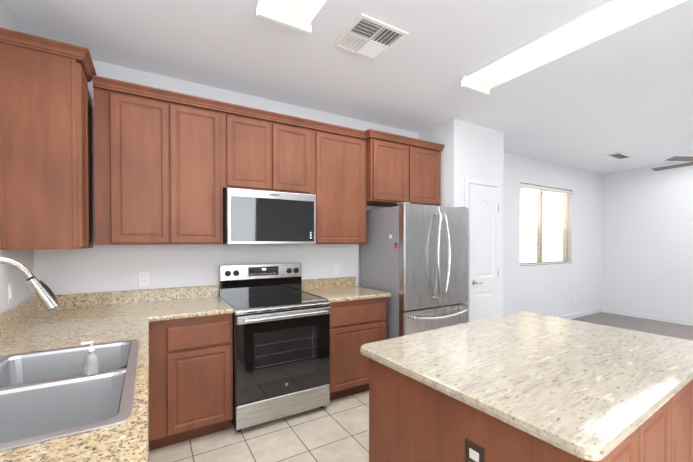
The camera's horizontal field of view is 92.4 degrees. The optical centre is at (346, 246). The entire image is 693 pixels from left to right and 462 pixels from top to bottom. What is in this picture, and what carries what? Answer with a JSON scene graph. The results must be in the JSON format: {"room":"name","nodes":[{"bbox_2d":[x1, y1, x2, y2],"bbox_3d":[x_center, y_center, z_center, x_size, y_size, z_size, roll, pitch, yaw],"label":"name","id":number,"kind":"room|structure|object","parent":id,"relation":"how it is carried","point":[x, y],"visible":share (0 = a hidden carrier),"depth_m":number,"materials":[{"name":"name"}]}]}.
{"room":"kitchen","nodes":[
{"label":"kitchen","id":0,"kind":"room"},
{"bbox_2d":[0,0,33,311],"bbox_3d":[-0.574,0.025,-0.527,0.150,2.740,6.500,0,1,-31],"label":"wall","id":1,"kind":"structure","parent":0,"point":[22,291],"depth_m":1.96,"materials":[{"name":"white paint"}]},
{"bbox_2d":[7,282,12,303],"bbox_3d":[-1.919,0.267,1.898,0.010,0.116,0.072,0,1,-31],"label":"light switch","id":2,"kind":"object","parent":1,"relation":"attached to","point":[9,292],"visible":1,"depth_m":1.88,"materials":[{"name":"white plastic"}]},
{"bbox_2d":[0,28,96,249],"bbox_3d":[-1.834,-0.569,2.117,0.390,1.166,0.650,0,1,-31],"label":"upper cabinet","id":3,"kind":"object","parent":1,"relation":"attached to","point":[46,192],"visible":0.98,"depth_m":1.87,"materials":[{"name":"brown wood"}]},
{"bbox_2d":[149,390,368,461],"bbox_3d":[1.343,1.431,0.629,4.610,0.100,6.800,0,1,-31],"label":"floor","id":4,"kind":"structure","parent":0,"point":[336,430],"depth_m":2.31,"materials":[{"name":"beige tile"}]},
{"bbox_2d":[129,320,168,450],"bbox_3d":[-1.673,0.924,2.249,0.783,0.876,0.618,0,1,-31],"label":"base cabinet","id":5,"kind":"object","parent":4,"relation":"on","point":[158,330],"depth_m":2.18,"materials":[{"name":"brown wood"}]},
{"bbox_2d":[0,256,179,461],"bbox_3d":[-1.169,0.338,1.303,0.690,0.615,2.748,0,1,-31],"label":"countertop","id":6,"kind":"structure","parent":5,"relation":"on","point":[57,404],"depth_m":1.23,"materials":[{"name":"stone"}]},
{"bbox_2d":[0,256,58,310],"bbox_3d":[-1.234,0.246,1.181,0.304,0.427,0.176,0,1,-31],"label":"faucet","id":7,"kind":"object","parent":6,"relation":"on","point":[43,293],"depth_m":1.26,"materials":[{"name":"silver metal"}]},
{"bbox_2d":[0,339,138,451],"bbox_3d":[-1.001,0.552,1.127,0.490,0.192,0.870,0,1,-31],"label":"sink","id":8,"kind":"object","parent":6,"relation":"in","point":[46,396],"depth_m":1.14,"materials":[{"name":"metal"}]},
{"bbox_2d":[81,341,98,375],"bbox_3d":[-0.911,0.397,1.179,0.051,0.116,0.042,0,1,-31],"label":"soap dispenser","id":9,"kind":"object","parent":6,"relation":"on","point":[91,364],"visible":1,"depth_m":1.17,"materials":[{"name":"white plastic"}]},
{"bbox_2d":[169,313,232,444],"bbox_3d":[-1.157,0.921,2.556,0.420,0.876,0.618,0,1,-31],"label":"base cabinet","id":10,"kind":"object","parent":4,"relation":"on","point":[190,378],"depth_m":2.29,"materials":[{"name":"brown wood"}]},
{"bbox_2d":[180,285,233,318],"bbox_3d":[-1.189,0.412,2.517,0.516,0.135,0.643,0,1,-31],"label":"countertop","id":11,"kind":"structure","parent":10,"relation":"on","point":[195,301],"depth_m":2.57,"materials":[{"name":"stone"}]},
{"bbox_2d":[219,262,330,431],"bbox_3d":[-0.613,0.761,2.804,0.756,1.190,0.724,0,1,-31],"label":"range","id":12,"kind":"object","parent":4,"relation":"on","point":[281,348],"visible":0.96,"depth_m":2.58,"materials":[{"name":"silver metal"}]},
{"bbox_2d":[328,297,386,400],"bbox_3d":[-0.041,0.913,3.219,0.635,0.876,0.618,0,1,-31],"label":"base cabinet","id":13,"kind":"object","parent":4,"relation":"on","point":[354,324],"depth_m":2.93,"materials":[{"name":"brown wood"}]},
{"bbox_2d":[301,276,390,302],"bbox_3d":[-0.028,0.404,3.208,0.658,0.135,0.643,0,1,-31],"label":"countertop","id":14,"kind":"structure","parent":13,"relation":"on","point":[338,289],"depth_m":3.27,"materials":[{"name":"stone"}]},
{"bbox_2d":[360,202,468,338],"bbox_3d":[0.728,0.470,3.507,0.894,1.757,0.805,0,1,-31],"label":"refrigerator","id":15,"kind":"object","parent":4,"relation":"on","point":[414,260],"visible":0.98,"depth_m":3.19,"materials":[{"name":"silver metal"}]},
{"bbox_2d":[369,363,692,461],"bbox_3d":[0.891,0.934,1.524,1.327,0.875,0.870,0,1,-34],"label":"kitchen island","id":16,"kind":"object","parent":4,"relation":"on","point":[408,422],"depth_m":1.19,"materials":[{"name":"brown wood"}]},
{"bbox_2d":[360,311,692,461],"bbox_3d":[0.888,0.476,1.529,1.400,0.040,0.940,0,1,-34],"label":"island countertop","id":17,"kind":"structure","parent":16,"relation":"on","point":[583,391],"depth_m":1.21,"materials":[{"name":"beige stone"}]},
{"bbox_2d":[34,60,601,316],"bbox_3d":[1.418,-0.034,4.526,8.740,2.740,0.150,0,1,-31],"label":"wall","id":18,"kind":"structure","parent":0,"point":[550,290],"depth_m":3.41,"materials":[{"name":"white paint"}]},
{"bbox_2d":[92,75,171,244],"bbox_3d":[-1.572,-0.566,2.460,0.444,1.108,0.328,0,1,-31],"label":"upper cabinet","id":19,"kind":"object","parent":18,"relation":"attached to","point":[170,167],"depth_m":2.32,"materials":[{"name":"brown wood"}]},
{"bbox_2d":[138,272,148,286],"bbox_3d":[-1.609,0.263,2.635,0.072,0.116,0.008,0,1,-31],"label":"electrical outlet","id":20,"kind":"object","parent":18,"relation":"attached to","point":[143,279],"visible":1,"depth_m":2.63,"materials":[{"name":"white plastic"}]},
{"bbox_2d":[172,91,223,244],"bbox_3d":[-1.220,-0.568,2.670,0.376,1.108,0.328,0,1,-31],"label":"upper cabinet","id":21,"kind":"object","parent":18,"relation":"attached to","point":[197,122],"depth_m":2.53,"materials":[{"name":"brown wood"}]},
{"bbox_2d":[224,103,275,190],"bbox_3d":[-0.888,-0.797,2.864,0.395,0.655,0.328,0,1,-31],"label":"upper cabinet","id":22,"kind":"object","parent":18,"relation":"attached to","point":[249,133],"depth_m":2.73,"materials":[{"name":"brown wood"}]},
{"bbox_2d":[223,188,315,243],"bbox_3d":[-0.698,-0.237,2.936,0.756,0.440,0.408,0,1,-31],"label":"microwave","id":23,"kind":"object","parent":22,"relation":"attached to","point":[259,217],"visible":1,"depth_m":2.73,"materials":[{"name":"grey"}]},
{"bbox_2d":[275,113,315,194],"bbox_3d":[-0.549,-0.799,3.066,0.395,0.655,0.328,0,1,-31],"label":"upper cabinet","id":24,"kind":"object","parent":18,"relation":"attached to","point":[295,136],"depth_m":2.94,"materials":[{"name":"brown wood"}]},
{"bbox_2d":[334,263,339,274],"bbox_3d":[-0.105,0.243,3.529,0.072,0.116,0.008,0,1,-31],"label":"electrical outlet","id":25,"kind":"object","parent":18,"relation":"attached to","point":[336,268],"visible":1,"depth_m":3.53,"materials":[{"name":"white plastic"}]},
{"bbox_2d":[316,121,367,243],"bbox_3d":[-0.126,-0.576,3.320,0.590,1.108,0.328,0,1,-31],"label":"upper cabinet","id":26,"kind":"object","parent":18,"relation":"attached to","point":[341,152],"depth_m":3.18,"materials":[{"name":"brown wood"}]},
{"bbox_2d":[368,131,411,206],"bbox_3d":[0.355,-0.792,3.560,0.484,0.680,0.403,0,1,-31],"label":"upper cabinet","id":27,"kind":"object","parent":18,"relation":"attached to","point":[389,155],"depth_m":3.38,"materials":[{"name":"brown wood"}]},
{"bbox_2d":[412,139,443,205],"bbox_3d":[0.769,-0.795,3.806,0.480,0.680,0.403,0,1,-31],"label":"upper cabinet","id":28,"kind":"object","parent":18,"relation":"attached to","point":[426,157],"depth_m":3.64,"materials":[{"name":"brown wood"}]},
{"bbox_2d":[520,188,571,266],"bbox_3d":[3.370,-0.342,5.680,1.600,1.330,0.136,0,1,-31],"label":"window","id":29,"kind":"structure","parent":18,"relation":"in","point":[547,259],"depth_m":5.77,"materials":[{"name":"beige"}]},
{"bbox_2d":[520,183,570,265],"bbox_3d":[3.393,-0.346,5.641,1.576,1.300,0.072,0,1,-31],"label":"window blinds","id":30,"kind":"object","parent":29,"relation":"attached to","point":[546,190],"visible":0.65,"depth_m":5.62,"materials":[{"name":"white plastic"}]},
{"bbox_2d":[559,308,600,318],"bbox_3d":[3.368,1.282,5.606,4.000,0.085,0.013,0,1,-31],"label":"baseboard","id":31,"kind":"structure","parent":18,"relation":"attached to","point":[583,313],"depth_m":6.21,"materials":[{"name":"white wood"}]},
{"bbox_2d":[4,0,692,173],"bbox_3d":[3.118,-1.421,1.652,8.740,0.100,6.800,0,1,-31],"label":"ceiling","id":32,"kind":"structure","parent":0,"point":[628,90],"depth_m":2.51,"materials":[{"name":"white paint"}]},
{"bbox_2d":[257,0,326,33],"bbox_3d":[-0.053,-1.323,1.419,0.324,0.085,1.220,0,1,-31],"label":"ceiling light fixture","id":33,"kind":"object","parent":32,"relation":"attached to","point":[299,15],"visible":1,"depth_m":1.84,"materials":[{"name":"white plastic"}]},
{"bbox_2d":[331,13,408,60],"bbox_3d":[0.149,-1.367,2.202,0.370,0.015,0.370,0,1,-31],"label":"ceiling vent","id":34,"kind":"object","parent":32,"relation":"in","point":[367,37],"visible":1,"depth_m":2.18,"materials":[{"name":"white plastic"}]},
{"bbox_2d":[461,0,686,95],"bbox_3d":[1.510,-1.331,2.047,0.324,0.085,1.720,0,1,-31],"label":"ceiling light fixture","id":35,"kind":"object","parent":32,"relation":"attached to","point":[606,18],"visible":1,"depth_m":2.11,"materials":[{"name":"white plastic"}]},
{"bbox_2d":[604,152,633,159],"bbox_3d":[4.246,-1.402,5.174,0.500,0.014,0.200,0,1,-31],"label":"ceiling vent","id":36,"kind":"object","parent":32,"relation":"in","point":[618,155],"visible":1,"depth_m":5.17,"materials":[{"name":"white plastic"}]},
{"bbox_2d":[651,156,692,170],"bbox_3d":[4.770,-1.147,4.297,1.300,0.505,1.292,0,1,-31],"label":"ceiling fan","id":37,"kind":"object","parent":32,"relation":"hanging from","point":[682,158],"visible":1,"depth_m":4.50,"materials":[{"name":"brown metal"}]},
{"bbox_2d":[418,119,503,314],"bbox_3d":[1.410,-0.029,4.108,0.880,2.740,0.560,0,1,-31],"label":"wall","id":38,"kind":"structure","parent":0,"point":[471,150],"depth_m":3.78,"materials":[{"name":"white paint"}]},
{"bbox_2d":[464,177,500,321],"bbox_3d":[1.616,0.287,3.858,0.646,2.115,0.083,0,1,-31],"label":"pantry door","id":39,"kind":"structure","parent":38,"relation":"in","point":[482,203],"depth_m":3.87,"materials":[{"name":"white wood"}]},
{"bbox_2d":[571,312,692,340],"bbox_3d":[5.099,1.406,2.863,4.130,0.100,6.800,0,1,-31],"label":"floor","id":40,"kind":"structure","parent":0,"point":[675,330],"depth_m":5.61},
{"bbox_2d":[601,161,692,320],"bbox_3d":[6.809,-0.026,3.864,0.150,2.740,6.500,0,1,-31],"label":"wall","id":41,"kind":"structure","parent":0,"point":[647,245],"depth_m":5.99,"materials":[{"name":"white paint"}]},
{"bbox_2d":[601,308,692,325],"bbox_3d":[6.742,1.302,3.832,0.013,0.085,6.487,0,1,-31],"label":"baseboard","id":42,"kind":"structure","parent":41,"relation":"attached to","point":[654,317],"depth_m":5.99,"materials":[{"name":"white wood"}]}
]}

